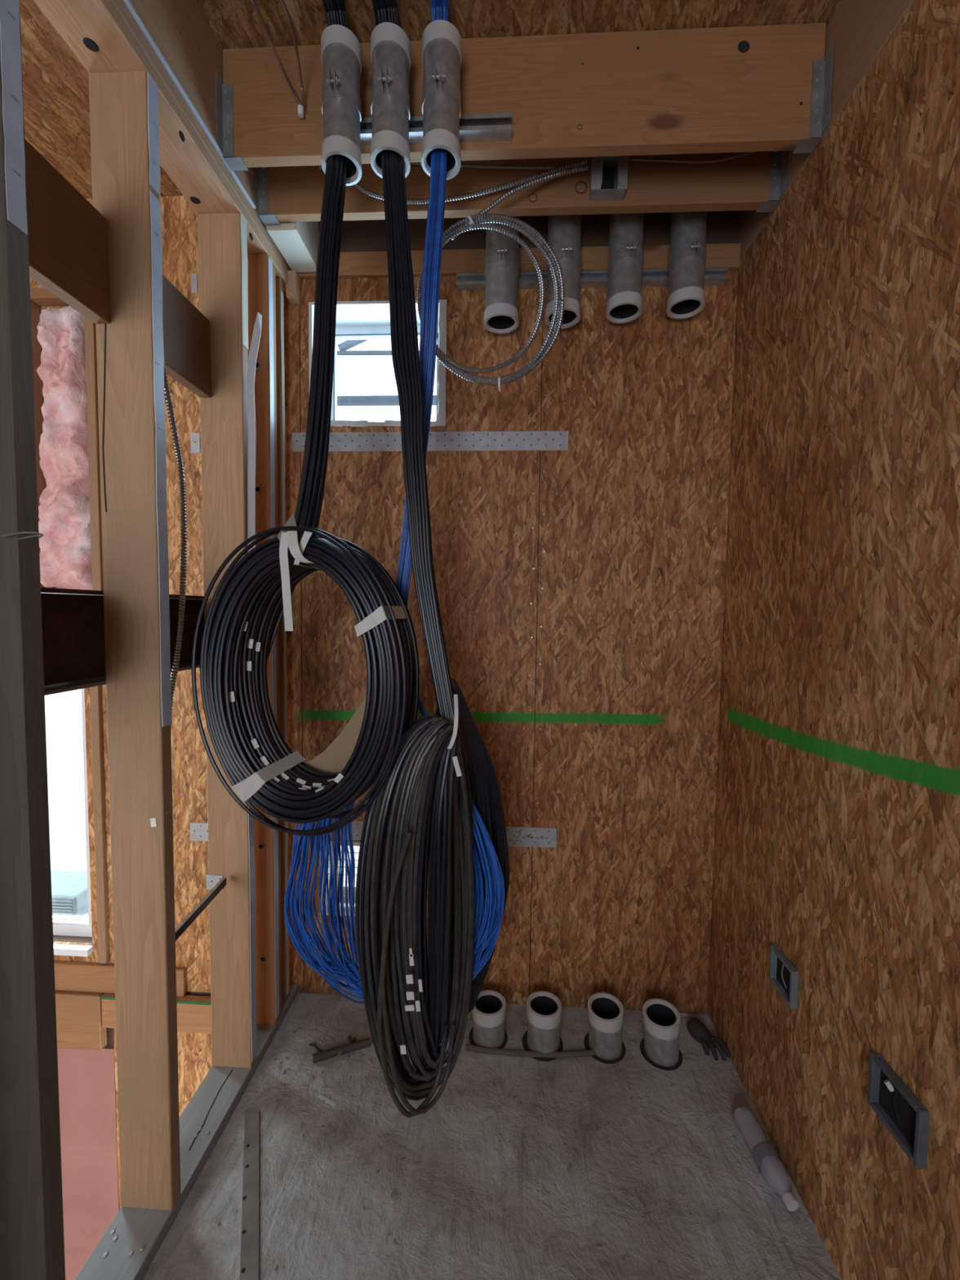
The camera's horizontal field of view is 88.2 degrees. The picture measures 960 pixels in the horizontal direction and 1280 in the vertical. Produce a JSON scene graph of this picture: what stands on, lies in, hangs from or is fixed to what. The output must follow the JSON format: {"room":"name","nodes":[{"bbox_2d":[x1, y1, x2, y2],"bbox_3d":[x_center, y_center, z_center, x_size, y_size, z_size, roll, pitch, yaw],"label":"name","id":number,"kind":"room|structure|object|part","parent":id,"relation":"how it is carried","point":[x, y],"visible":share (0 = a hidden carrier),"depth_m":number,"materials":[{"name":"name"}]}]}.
{"room":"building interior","nodes":[
{"label":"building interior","id":0,"kind":"room"},
{"bbox_2d":[29,195,741,1279],"bbox_3d":[-0.939,1.207,2.170,4.050,6.050,0.208,1,3,3],"label":"wall","id":1,"kind":"structure","parent":0,"point":[580,589],"depth_m":1.96,"materials":[{"name":"brown wood"}]},
{"bbox_3d":[-2.008,-0.130,2.070,1.020,3.240,0.012,1,3,3],"label":"osb panel","id":2,"kind":"part","parent":1,"relation":"part of","materials":[{"name":"brown wood"}]},
{"bbox_2d":[52,688,93,956],"bbox_3d":[-2.003,0.650,2.142,0.709,1.365,0.130,1,3,3],"label":"window","id":3,"kind":"structure","parent":1,"relation":"in","point":[62,926],"depth_m":2.13,"materials":[{"name":"white plastic"}]},
{"bbox_3d":[-1.964,1.237,2.198,0.500,0.024,0.016,1,3,3],"label":"sash rail","id":4,"kind":"part","parent":3,"relation":"part of","materials":[{"name":"white plastic"}]},
{"bbox_3d":[-2.013,1.319,2.160,0.709,0.028,0.090,1,3,3],"label":"sill","id":5,"kind":"part","parent":3,"relation":"part of","materials":[{"name":"white plastic"}]},
{"bbox_3d":[-2.003,0.609,2.165,0.705,1.285,0.080,1,3,3],"label":"frame","id":6,"kind":"part","parent":3,"relation":"part of","materials":[{"name":"white plastic"}]},
{"bbox_2d":[55,990,106,1050],"bbox_3d":[-2.069,1.624,2.146,0.910,0.245,0.036,1,3,3],"label":"board","id":7,"kind":"object","parent":1,"relation":"attached to","point":[78,1014],"visible":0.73,"depth_m":2.11,"materials":[{"name":"brown wood"}]},
{"bbox_2d":[53,960,115,993],"bbox_3d":[-1.686,1.436,2.123,0.267,0.132,0.022,1,3,3],"label":"plate","id":8,"kind":"object","parent":7,"relation":"on","point":[83,976],"depth_m":2.11,"materials":[{"name":"brown wood"}]},
{"bbox_2d":[89,685,109,963],"bbox_3d":[-1.598,0.722,2.080,0.036,1.310,0.020,1,3,3],"label":"stud","id":9,"kind":"object","parent":8,"relation":"on","point":[95,698],"visible":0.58,"depth_m":2.08,"materials":[{"name":"brown wood"}]},
{"bbox_3d":[-2.082,2.915,2.243,0.957,2.300,0.012,1,3,3],"label":"foam panel","id":10,"kind":"part","parent":1,"relation":"part of","materials":[{"name":"pink plastic"}]},
{"bbox_2d":[40,587,204,695],"bbox_3d":[-1.060,0.050,0.237,0.140,0.235,3.561,1,3,3],"label":"steel beam","id":11,"kind":"structure","parent":1,"relation":"attached to","point":[73,620],"depth_m":1.24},
{"bbox_2d":[100,992,211,1033],"bbox_3d":[-1.262,1.586,2.103,0.695,0.142,0.036,1,3,3],"label":"board","id":12,"kind":"object","parent":1,"relation":"attached to","point":[193,1011],"visible":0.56,"depth_m":2.09,"materials":[{"name":"brown wood"}]},
{"bbox_3d":[-1.263,2.869,2.199,0.675,2.420,0.012,1,3,3],"label":"osb panel","id":13,"kind":"part","parent":1,"relation":"part of","materials":[{"name":"brown wood"}]},
{"bbox_2d":[176,966,186,996],"bbox_3d":[-1.261,1.442,2.102,0.042,0.130,0.022,1,3,3],"label":"plate","id":14,"kind":"object","parent":1,"relation":"on","point":[180,971],"depth_m":2.09,"materials":[{"name":"brown wood"}]},
{"bbox_3d":[-1.190,-0.116,2.029,0.612,3.240,0.012,1,3,3],"label":"osb panel","id":15,"kind":"part","parent":1,"relation":"part of","materials":[{"name":"brown wood"}]},
{"bbox_2d":[191,273,197,293],"bbox_3d":[-1.123,-1.402,1.947,0.024,0.073,0.002,1,3,3],"label":"strap","id":16,"kind":"object","parent":1,"relation":"attached to","point":[193,276],"visible":1,"depth_m":1.95,"materials":[{"name":"metal"}]},
{"bbox_2d":[190,432,199,453],"bbox_3d":[-1.139,-0.788,1.981,0.038,0.078,0.003,1,3,3],"label":"strap","id":17,"kind":"object","parent":1,"relation":"attached to","point":[194,437],"visible":1,"depth_m":1.98,"materials":[{"name":"metal"}]},
{"bbox_2d":[189,822,208,840],"bbox_3d":[-1.169,0.802,2.071,0.090,0.076,0.003,1,3,3],"label":"strap","id":18,"kind":"object","parent":1,"relation":"attached to","point":[198,831],"visible":0.98,"depth_m":2.07,"materials":[{"name":"metal"}]},
{"bbox_3d":[-0.804,0.041,2.018,0.160,2.898,0.012,1,3,3],"label":"osb panel","id":19,"kind":"part","parent":1,"relation":"part of","materials":[{"name":"brown wood"}]},
{"bbox_2d":[320,840,359,915],"bbox_3d":[-0.532,0.987,2.078,0.259,0.315,0.066,1,3,3],"label":"window","id":20,"kind":"structure","parent":1,"relation":"in","point":[355,843],"depth_m":2.06,"materials":[{"name":"white plastic"}]},
{"bbox_2d":[308,299,446,426],"bbox_3d":[-0.395,-1.077,2.017,0.542,0.477,0.195,1,3,3],"label":"window","id":21,"kind":"structure","parent":1,"relation":"in","point":[355,320],"depth_m":1.95,"materials":[{"name":"white plastic"}]},
{"bbox_3d":[-0.393,-1.084,2.090,0.511,0.448,0.040,1,3,3],"label":"frame","id":22,"kind":"part","parent":21,"relation":"part of","materials":[{"name":"white plastic"}]},
{"bbox_3d":[-0.250,0.051,1.991,0.944,2.898,0.012,1,3,3],"label":"osb panel","id":23,"kind":"part","parent":1,"relation":"part of","materials":[{"name":"brown wood"}]},
{"bbox_2d":[291,431,568,451],"bbox_3d":[-0.203,-0.775,1.935,1.086,0.075,0.003,1,3,3],"label":"strap","id":24,"kind":"object","parent":1,"relation":"attached to","point":[489,440],"visible":0.81,"depth_m":1.93,"materials":[{"name":"metal"}]},
{"bbox_2d":[346,821,556,848],"bbox_3d":[-0.122,0.791,2.017,0.862,0.080,0.004,1,3,3],"label":"strap","id":25,"kind":"object","parent":1,"relation":"attached to","point":[516,836],"visible":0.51,"depth_m":2.00,"materials":[{"name":"metal"}]},
{"bbox_3d":[0.120,-1.434,1.881,1.685,0.085,0.030,1,3,3],"label":"plate","id":26,"kind":"part","parent":1,"relation":"part of","materials":[{"name":"brown wood"}]},
{"bbox_2d":[456,267,728,290],"bbox_3d":[0.411,-1.351,1.856,0.998,0.041,0.034,1,3,3],"label":"channel","id":27,"kind":"object","parent":1,"relation":"attached to","point":[713,276],"visible":0.42,"depth_m":1.85,"materials":[{"name":"grey metal"}]},
{"bbox_2d":[483,216,519,333],"bbox_3d":[0.078,-1.417,1.783,0.129,0.540,0.135,4,4,43],"label":"conduit","id":28,"kind":"object","parent":27,"relation":"attached to","point":[502,258],"visible":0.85,"depth_m":1.75,"materials":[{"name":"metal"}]},
{"bbox_2d":[544,214,582,328],"bbox_3d":[0.300,-1.420,1.772,0.129,0.525,0.135,4,4,43],"label":"conduit","id":29,"kind":"object","parent":27,"relation":"attached to","point":[564,232],"visible":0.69,"depth_m":1.73,"materials":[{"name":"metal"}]},
{"bbox_2d":[605,213,644,323],"bbox_3d":[0.518,-1.425,1.761,0.129,0.508,0.135,4,4,43],"label":"conduit","id":30,"kind":"object","parent":27,"relation":"attached to","point":[626,255],"visible":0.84,"depth_m":1.72,"materials":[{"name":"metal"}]},
{"bbox_2d":[666,211,706,319],"bbox_3d":[0.734,-1.427,1.750,0.129,0.496,0.135,4,4,43],"label":"conduit","id":31,"kind":"object","parent":27,"relation":"attached to","point":[687,252],"visible":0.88,"depth_m":1.71,"materials":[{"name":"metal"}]},
{"bbox_3d":[0.583,0.065,1.950,0.718,2.898,0.012,1,3,3],"label":"osb panel","id":32,"kind":"part","parent":1,"relation":"part of","materials":[{"name":"brown wood"}]},
{"bbox_3d":[-1.669,-0.160,2.017,0.302,0.037,0.054,1,3,3],"label":"board","id":33,"kind":"object","parent":1,"relation":"attached to","visible":0},
{"bbox_2d":[30,301,45,587],"bbox_3d":[-1.790,-0.758,1.992,0.042,1.150,0.050,1,3,3],"label":"stud","id":34,"kind":"object","parent":33,"relation":"on","point":[35,309],"visible":0.12,"depth_m":1.98,"materials":[{"name":"brown wood"}]},
{"bbox_2d":[30,287,68,306],"bbox_3d":[-1.653,-1.351,1.950,0.302,0.038,0.054,1,3,3],"label":"header board","id":35,"kind":"object","parent":34,"relation":"on","point":[39,296],"visible":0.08,"depth_m":1.93,"materials":[{"name":"brown wood"}]},
{"bbox_2d":[36,305,92,590],"bbox_3d":[-1.660,-0.749,1.953,0.217,1.140,0.115,1,3,3],"label":"insulation batt","id":36,"kind":"object","parent":33,"relation":"on","point":[64,522],"visible":0.95,"depth_m":1.95,"materials":[{"name":"pink fabric"}]},
{"bbox_2d":[84,315,103,591],"bbox_3d":[-1.528,-0.754,1.980,0.037,1.150,0.050,1,3,3],"label":"stud","id":37,"kind":"object","parent":33,"relation":"on","point":[90,326],"visible":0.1,"depth_m":1.96,"materials":[{"name":"brown wood"}]},
{"bbox_2d":[19,0,840,198],"bbox_3d":[-0.988,-1.647,0.236,4.048,0.020,3.754,1,3,3],"label":"ceiling","id":38,"kind":"structure","parent":0,"point":[55,82],"depth_m":1.36,"materials":[{"name":"brown wood"}]},
{"bbox_2d":[191,0,419,836],"bbox_3d":[-0.430,-0.588,1.208,0.536,2.147,0.394,1,3,3],"label":"cable coil","id":39,"kind":"object","parent":38,"relation":"hanging from","point":[248,605],"visible":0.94,"depth_m":1.22,"materials":[{"name":"black plastic"}]},
{"bbox_2d":[305,694,419,794],"bbox_3d":[-0.356,0.259,1.393,0.377,0.380,0.002,1,3,6],"label":"cardboard piece","id":40,"kind":"object","parent":39,"relation":"attached to","point":[335,757],"visible":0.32,"depth_m":1.40,"materials":[{"name":"beige cardboard"}]},
{"bbox_2d":[284,0,505,1004],"bbox_3d":[-0.272,-0.270,1.258,0.672,2.763,0.445,1,3,8],"label":"cable coil","id":41,"kind":"object","parent":38,"relation":"hanging from","point":[495,897],"visible":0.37,"depth_m":1.45,"materials":[{"name":"blue plastic"}]},
{"bbox_2d":[355,0,510,1118],"bbox_3d":[-0.171,-0.198,1.290,0.311,2.922,0.610,3,4,29],"label":"cable coil","id":42,"kind":"object","parent":38,"relation":"hanging from","point":[422,811],"visible":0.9,"depth_m":1.27,"materials":[{"name":"black plastic"}]},
{"bbox_2d":[253,151,787,225],"bbox_3d":[0.108,-1.546,1.613,1.683,0.302,0.102,1,3,3],"label":"ceiling beam","id":43,"kind":"structure","parent":38,"relation":"attached to","point":[756,180],"depth_m":1.60,"materials":[{"name":"brown wood"}]},
{"bbox_2d":[410,162,586,169],"bbox_3d":[0.055,-1.522,1.588,0.566,0.039,0.012,1,3,3],"label":"cable","id":44,"kind":"object","parent":43,"relation":"attached to","point":[517,167],"visible":0.62,"depth_m":1.59,"materials":[{"name":"black plastic"}]},
{"bbox_2d":[417,164,587,391],"bbox_3d":[0.067,-1.125,1.540,0.526,0.708,0.067,1,3,1],"label":"cable coil","id":45,"kind":"object","parent":43,"relation":"hanging from","point":[479,220],"visible":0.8,"depth_m":1.53,"materials":[{"name":"silver metal"}]},
{"bbox_2d":[589,155,628,200],"bbox_3d":[0.403,-1.457,1.553,0.112,0.102,0.060,1,3,3],"label":"junction box","id":46,"kind":"object","parent":43,"relation":"attached to","point":[609,174],"visible":0.91,"depth_m":1.55,"materials":[{"name":"metal"}]},
{"bbox_2d":[319,159,586,204],"bbox_3d":[-0.093,-1.459,1.578,0.855,0.130,0.018,1,3,4],"label":"cable","id":47,"kind":"object","parent":46,"relation":"attached to","point":[473,194],"visible":0.78,"depth_m":1.57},
{"bbox_2d":[631,151,754,164],"bbox_3d":[0.673,-1.518,1.557,0.391,0.038,0.011,1,3,3],"label":"cable","id":48,"kind":"object","parent":46,"relation":"attached to","point":[742,154],"visible":0.93,"depth_m":1.56,"materials":[{"name":"silver metal"}]},
{"bbox_2d":[215,22,833,174],"bbox_3d":[0.097,-1.535,1.407,1.683,0.302,0.102,1,3,3],"label":"ceiling beam","id":49,"kind":"structure","parent":38,"relation":"attached to","point":[759,88],"depth_m":1.38,"materials":[{"name":"brown wood"}]},
{"bbox_2d":[250,0,305,117],"bbox_3d":[-0.516,-1.530,1.301,0.091,0.108,0.213,1,3,3],"label":"cable","id":50,"kind":"object","parent":49,"relation":"hanging from","point":[301,106],"visible":1,"depth_m":1.31,"materials":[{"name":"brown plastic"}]},
{"bbox_3d":[-0.486,-1.530,1.298,0.016,0.065,0.212,1,3,-5],"label":"cable leg","id":51,"kind":"part","parent":50,"relation":"part of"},
{"bbox_2d":[322,112,511,145],"bbox_3d":[-0.175,-1.430,1.390,0.528,0.041,0.034,1,3,3],"label":"channel","id":52,"kind":"object","parent":49,"relation":"attached to","point":[484,126],"visible":0.44,"depth_m":1.38,"materials":[{"name":"silver metal"}]},
{"bbox_2d":[320,24,361,186],"bbox_3d":[-0.374,-1.425,1.323,0.109,0.309,0.120,3,4,40],"label":"conduit","id":53,"kind":"object","parent":52,"relation":"attached to","point":[340,49],"visible":0.91,"depth_m":1.29,"materials":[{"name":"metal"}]},
{"bbox_2d":[369,22,410,178],"bbox_3d":[-0.242,-1.426,1.316,0.109,0.301,0.120,3,4,40],"label":"conduit","id":54,"kind":"object","parent":52,"relation":"attached to","point":[390,46],"visible":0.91,"depth_m":1.28,"materials":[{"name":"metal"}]},
{"bbox_2d":[421,19,462,180],"bbox_3d":[-0.106,-1.423,1.310,0.109,0.302,0.120,3,4,40],"label":"conduit","id":55,"kind":"object","parent":52,"relation":"attached to","point":[442,42],"visible":0.94,"depth_m":1.27,"materials":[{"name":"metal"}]},
{"bbox_2d":[142,991,841,1279],"bbox_3d":[-0.011,1.727,0.285,1.988,0.250,3.576,1,3,3],"label":"floor","id":56,"kind":"structure","parent":0,"point":[328,1234],"depth_m":1.42,"materials":[{"name":"concrete"}]},
{"bbox_2d":[74,984,297,1279],"bbox_3d":[-0.926,1.567,0.316,0.140,0.040,3.562,1,3,3],"label":"plate","id":57,"kind":"object","parent":56,"relation":"on","point":[129,1246],"visible":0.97,"depth_m":1.41,"materials":[{"name":"grey metal"}]},
{"bbox_2d":[0,0,65,1279],"bbox_3d":[-0.846,0.110,0.891,0.194,2.810,0.062,1,3,3],"label":"stud","id":58,"kind":"object","parent":57,"relation":"on","point":[32,1241],"visible":1,"depth_m":0.89,"materials":[{"name":"grey metal"}]},
{"bbox_2d":[88,71,180,1210],"bbox_3d":[-0.854,0.090,1.238,0.143,2.810,0.040,1,3,3],"label":"stud","id":59,"kind":"object","parent":57,"relation":"on","point":[124,105],"visible":1,"depth_m":1.22,"materials":[{"name":"brown wood"}]},
{"bbox_2d":[24,138,109,323],"bbox_3d":[-0.901,-0.860,1.018,0.038,0.237,0.302,1,3,3],"label":"blocking","id":60,"kind":"object","parent":59,"relation":"attached to","point":[67,235],"visible":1,"depth_m":1.05,"materials":[{"name":"brown wood"}]},
{"bbox_2d":[164,357,186,732],"bbox_3d":[-0.816,-0.236,1.306,0.064,1.018,0.148,-1,4,-25],"label":"cable","id":61,"kind":"object","parent":59,"relation":"attached to","point":[168,400],"visible":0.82,"depth_m":1.36,"materials":[{"name":"black plastic"}]},
{"bbox_2d":[162,275,211,397],"bbox_3d":[-0.882,-0.880,1.391,0.038,0.237,0.367,1,3,3],"label":"blocking","id":62,"kind":"object","parent":59,"relation":"attached to","point":[186,330],"visible":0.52,"depth_m":1.45,"materials":[{"name":"brown wood"}]},
{"bbox_2d":[175,876,226,941],"bbox_3d":[-0.838,0.801,1.478,0.012,0.037,0.328,1,3,-3],"label":"bar","id":63,"kind":"object","parent":59,"relation":"attached to","point":[193,915],"visible":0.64,"depth_m":1.47,"materials":[{"name":"grey metal"}]},
{"bbox_2d":[197,213,262,1067],"bbox_3d":[-0.811,0.068,1.643,0.188,2.810,0.038,1,3,3],"label":"stud","id":64,"kind":"object","parent":57,"relation":"on","point":[228,417],"visible":0.79,"depth_m":1.60,"materials":[{"name":"pine"},{"name":"galvanized steel"}]},
{"bbox_2d":[33,0,287,291],"bbox_3d":[-0.885,-1.254,0.157,0.143,0.081,3.562,1,3,3],"label":"plate","id":65,"kind":"object","parent":64,"relation":"on","point":[95,31],"visible":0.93,"depth_m":1.23,"materials":[{"name":"brown wood"}]},
{"bbox_2d":[111,0,291,272],"bbox_3d":[-0.886,-1.314,0.153,0.139,0.037,3.562,1,3,3],"label":"plate","id":66,"kind":"object","parent":65,"relation":"on","point":[120,5],"visible":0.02,"depth_m":1.30,"materials":[{"name":"grey metal"}]},
{"bbox_2d":[123,0,266,228],"bbox_3d":[-0.829,-1.479,0.141,0.045,0.295,3.562,1,3,3],"label":"joist","id":67,"kind":"object","parent":66,"relation":"on","point":[179,32],"visible":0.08,"depth_m":1.29,"materials":[{"name":"brown wood"}]},
{"bbox_2d":[266,221,319,272],"bbox_3d":[-0.670,-1.557,1.785,0.104,0.310,0.215,1,3,3],"label":"block","id":68,"kind":"object","parent":67,"relation":"attached to","point":[297,242],"visible":0.32,"depth_m":1.78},
{"bbox_2d":[285,270,300,304],"bbox_3d":[-0.717,-1.353,1.904,0.038,0.098,0.050,1,3,3],"label":"block","id":69,"kind":"object","parent":65,"relation":"on","point":[292,286],"visible":1,"depth_m":1.88,"materials":[{"name":"brown wood"}]},
{"bbox_2d":[205,874,222,890],"bbox_3d":[-0.894,0.816,1.667,0.057,0.051,0.003,1,3,3],"label":"strap","id":70,"kind":"object","parent":64,"relation":"attached to","point":[211,880],"visible":0.67,"depth_m":1.67,"materials":[{"name":"metal"}]},
{"bbox_2d":[247,253,279,1025],"bbox_3d":[-0.825,0.058,1.818,0.142,2.810,0.043,1,3,3],"label":"stud","id":71,"kind":"object","parent":57,"relation":"on","point":[260,300],"visible":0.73,"depth_m":1.78,"materials":[{"name":"orange wood"}]},
{"bbox_2d":[255,361,260,368],"bbox_3d":[-0.783,-0.965,1.741,0.026,0.026,0.003,1,3,3],"label":"washer","id":72,"kind":"object","parent":71,"relation":"in","point":[258,363],"depth_m":1.74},
{"bbox_2d":[255,485,261,493],"bbox_3d":[-0.792,-0.536,1.765,0.026,0.026,0.003,1,3,3],"label":"hole","id":73,"kind":"object","parent":71,"relation":"in","point":[258,488],"depth_m":1.76,"materials":[{"name":"black"}]},
{"bbox_2d":[257,842,264,849],"bbox_3d":[-0.813,0.765,1.839,0.026,0.026,0.003,1,3,3],"label":"hole","id":74,"kind":"object","parent":71,"relation":"in","point":[260,845],"depth_m":1.84,"materials":[{"name":"black"}]},
{"bbox_2d":[259,955,266,962],"bbox_3d":[-0.817,1.200,1.863,0.026,0.026,0.003,1,3,3],"label":"hole","id":75,"kind":"object","parent":71,"relation":"in","point":[262,957],"depth_m":1.86,"materials":[{"name":"black"}]},
{"bbox_2d":[272,264,281,1014],"bbox_3d":[-0.830,0.055,1.859,0.140,2.810,0.034,1,3,3],"label":"stud","id":76,"kind":"object","parent":57,"relation":"on","point":[273,267],"visible":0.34,"depth_m":1.85,"materials":[{"name":"grey metal"}]},
{"bbox_2d":[275,276,289,1000],"bbox_3d":[-0.785,0.052,1.937,0.053,2.810,0.034,1,3,3],"label":"stud","id":77,"kind":"object","parent":57,"relation":"on","point":[280,374],"visible":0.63,"depth_m":1.91,"materials":[{"name":"brown wood"}]},
{"bbox_2d":[240,1108,259,1279],"bbox_3d":[-0.637,1.527,1.376,0.041,0.008,0.490,-1,4,-24],"label":"strap","id":78,"kind":"object","parent":56,"relation":"on","point":[249,1263],"depth_m":1.35,"materials":[{"name":"grey metal"}]},
{"bbox_2d":[309,1043,322,1052],"bbox_3d":[-0.604,1.500,1.824,0.062,0.011,0.012,3,4,29],"label":"scrap","id":79,"kind":"object","parent":56,"relation":"on","point":[310,1044],"visible":0.91,"depth_m":1.82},
{"bbox_2d":[317,1093,336,1106],"bbox_3d":[-0.504,1.517,1.633,0.070,0.003,0.009,2,4,24],"label":"shard","id":80,"kind":"object","parent":56,"relation":"on","point":[332,1103],"visible":1,"depth_m":1.63},
{"bbox_2d":[327,1050,342,1067],"bbox_3d":[-0.517,1.494,1.765,0.008,0.031,0.058,4,5,45],"label":"twig","id":81,"kind":"object","parent":56,"relation":"on","point":[340,1053],"visible":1,"depth_m":1.76,"materials":[{"name":"brown wood"}]},
{"bbox_2d":[312,1037,370,1062],"bbox_3d":[-0.503,1.495,1.806,0.201,0.026,0.027,0,3,-21],"label":"wood strip","id":82,"kind":"object","parent":56,"relation":"on","point":[361,1044],"visible":0.96,"depth_m":1.80,"materials":[{"name":"brown wood"}]},
{"bbox_2d":[339,1053,349,1062],"bbox_3d":[-0.490,1.508,1.790,0.033,0.004,0.033,1,3,3],"label":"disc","id":83,"kind":"object","parent":56,"relation":"on","point":[343,1058],"visible":1,"depth_m":1.79,"materials":[{"name":"grey metal"}]},
{"bbox_2d":[346,1035,356,1042],"bbox_3d":[-0.481,1.498,1.857,0.037,0.018,0.020,1,3,11],"label":"scrap","id":84,"kind":"object","parent":56,"relation":"on","point":[349,1038],"visible":0.96,"depth_m":1.85,"materials":[{"name":"black plastic"}]},
{"bbox_2d":[467,1010,471,1018],"bbox_3d":[-0.056,1.461,1.990,0.072,0.085,0.072,1,3,3],"label":"paper cup","id":85,"kind":"object","parent":56,"relation":"on","point":[469,1015],"visible":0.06,"depth_m":1.97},
{"bbox_2d":[186,1013,770,1279],"bbox_3d":[0.034,1.536,1.426,1.583,0.004,1.177,1,3,3],"label":"debris","id":86,"kind":"object","parent":56,"relation":"on","point":[377,1171],"visible":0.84,"depth_m":1.59,"materials":[{"name":"concrete"}]},
{"bbox_2d":[468,990,507,1053],"bbox_3d":[0.032,1.455,1.885,0.147,0.158,0.147,1,3,3],"label":"conduit","id":87,"kind":"object","parent":56,"relation":"on","point":[488,1013],"visible":0.91,"depth_m":1.85,"materials":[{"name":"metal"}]},
{"bbox_2d":[465,1044,596,1057],"bbox_3d":[0.204,1.510,1.817,0.515,0.018,0.041,1,3,1],"label":"hose","id":88,"kind":"object","parent":56,"relation":"on","point":[468,1047],"visible":0.96,"depth_m":1.81,"materials":[{"name":"grey plastic"}]},
{"bbox_2d":[522,991,563,1061],"bbox_3d":[0.236,1.450,1.859,0.153,0.176,0.153,1,3,3],"label":"conduit","id":89,"kind":"object","parent":56,"relation":"on","point":[544,1008],"visible":0.98,"depth_m":1.82,"materials":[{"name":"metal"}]},
{"bbox_2d":[390,1057,734,1209],"bbox_3d":[0.339,1.531,1.565,1.235,0.007,0.489,-1,4,-24],"label":"chips","id":90,"kind":"object","parent":56,"relation":"on","point":[519,1105],"visible":0.93,"depth_m":1.47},
{"bbox_2d":[583,992,625,1063],"bbox_3d":[0.468,1.449,1.852,0.151,0.189,0.151,1,3,3],"label":"conduit","id":91,"kind":"object","parent":56,"relation":"on","point":[605,1011],"visible":0.94,"depth_m":1.81,"materials":[{"name":"plastic"}]},
{"bbox_2d":[640,998,682,1071],"bbox_3d":[0.670,1.454,1.828,0.149,0.188,0.149,1,3,3],"label":"conduit","id":92,"kind":"object","parent":56,"relation":"on","point":[660,1045],"visible":0.98,"depth_m":1.78,"materials":[{"name":"plastic"}]},
{"bbox_2d":[686,1017,730,1061],"bbox_3d":[0.854,1.505,1.858,0.091,0.066,0.160,0,3,-18],"label":"glove","id":93,"kind":"object","parent":56,"relation":"on","point":[696,1028],"visible":1,"depth_m":1.84,"materials":[{"name":"black fabric"}]},
{"bbox_2d":[733,1106,798,1211],"bbox_3d":[0.836,1.513,1.455,0.073,0.074,0.245,1,3,-3],"label":"plastic bottle","id":94,"kind":"object","parent":56,"relation":"on","point":[769,1163],"visible":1,"depth_m":1.43,"materials":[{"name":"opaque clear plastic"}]},
{"bbox_2d":[706,0,959,1279],"bbox_3d":[0.930,0.010,0.142,0.152,3.220,3.576,1,3,3],"label":"wall","id":95,"kind":"structure","parent":0,"point":[837,834],"depth_m":1.21,"materials":[{"name":"brown wood"}]},
{"bbox_2d":[768,944,799,1008],"bbox_3d":[0.895,0.991,1.462,0.020,0.110,0.118,1,3,3],"label":"outlet box","id":96,"kind":"object","parent":95,"relation":"attached to","point":[783,975],"visible":1,"depth_m":1.46,"materials":[{"name":"grey plastic"}]},
{"bbox_2d":[867,1053,929,1168],"bbox_3d":[0.875,0.980,1.039,0.020,0.118,0.135,1,3,3],"label":"outlet box","id":97,"kind":"object","parent":95,"relation":"attached to","point":[906,1118],"visible":1,"depth_m":1.03,"materials":[{"name":"grey plastic"}]},
{"bbox_3d":[-1.238,3.499,16.603,24.000,0.140,27.400,1,3,3],"label":"ground","id":98,"kind":"structure","parent":0,"visible":0},
{"bbox_2d":[44,405,436,887],"bbox_3d":[-1.554,0.182,9.099,10.000,7.300,4.030,1,3,3],"label":"building","id":99,"kind":"object","parent":98,"relation":"on","point":[63,710],"visible":0.02,"depth_m":7.44,"materials":[{"name":"white"}]},
{"bbox_2d":[337,339,436,405],"bbox_3d":[-0.675,0.995,3.335,1.365,6.350,0.118,1,3,3],"label":"scaffold","id":100,"kind":"object","parent":98,"relation":"on","point":[376,400],"visible":0.21,"depth_m":3.14,"materials":[{"name":"grey metal"}]},
{"bbox_3d":[-0.636,-1.819,3.140,1.354,0.032,0.020,1,3,3],"label":"rail","id":101,"kind":"part","parent":100,"relation":"part of","materials":[{"name":"grey metal"}]},
{"bbox_3d":[-0.639,-1.525,3.156,1.361,0.047,0.045,1,3,3],"label":"rail","id":102,"kind":"part","parent":100,"relation":"part of","materials":[{"name":"grey metal"}]},
{"bbox_3d":[-2.981,2.943,3.473,2.200,2.381,0.500,1,3,3],"label":"ledge","id":103,"kind":"object","parent":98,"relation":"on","visible":0},
{"bbox_2d":[50,870,88,915],"bbox_3d":[-2.769,1.686,3.289,0.443,0.153,0.307,1,3,3],"label":"condenser unit","id":104,"kind":"object","parent":103,"relation":"on","point":[68,888],"visible":0.33,"depth_m":3.19,"materials":[{"name":"white metal"}]}
]}

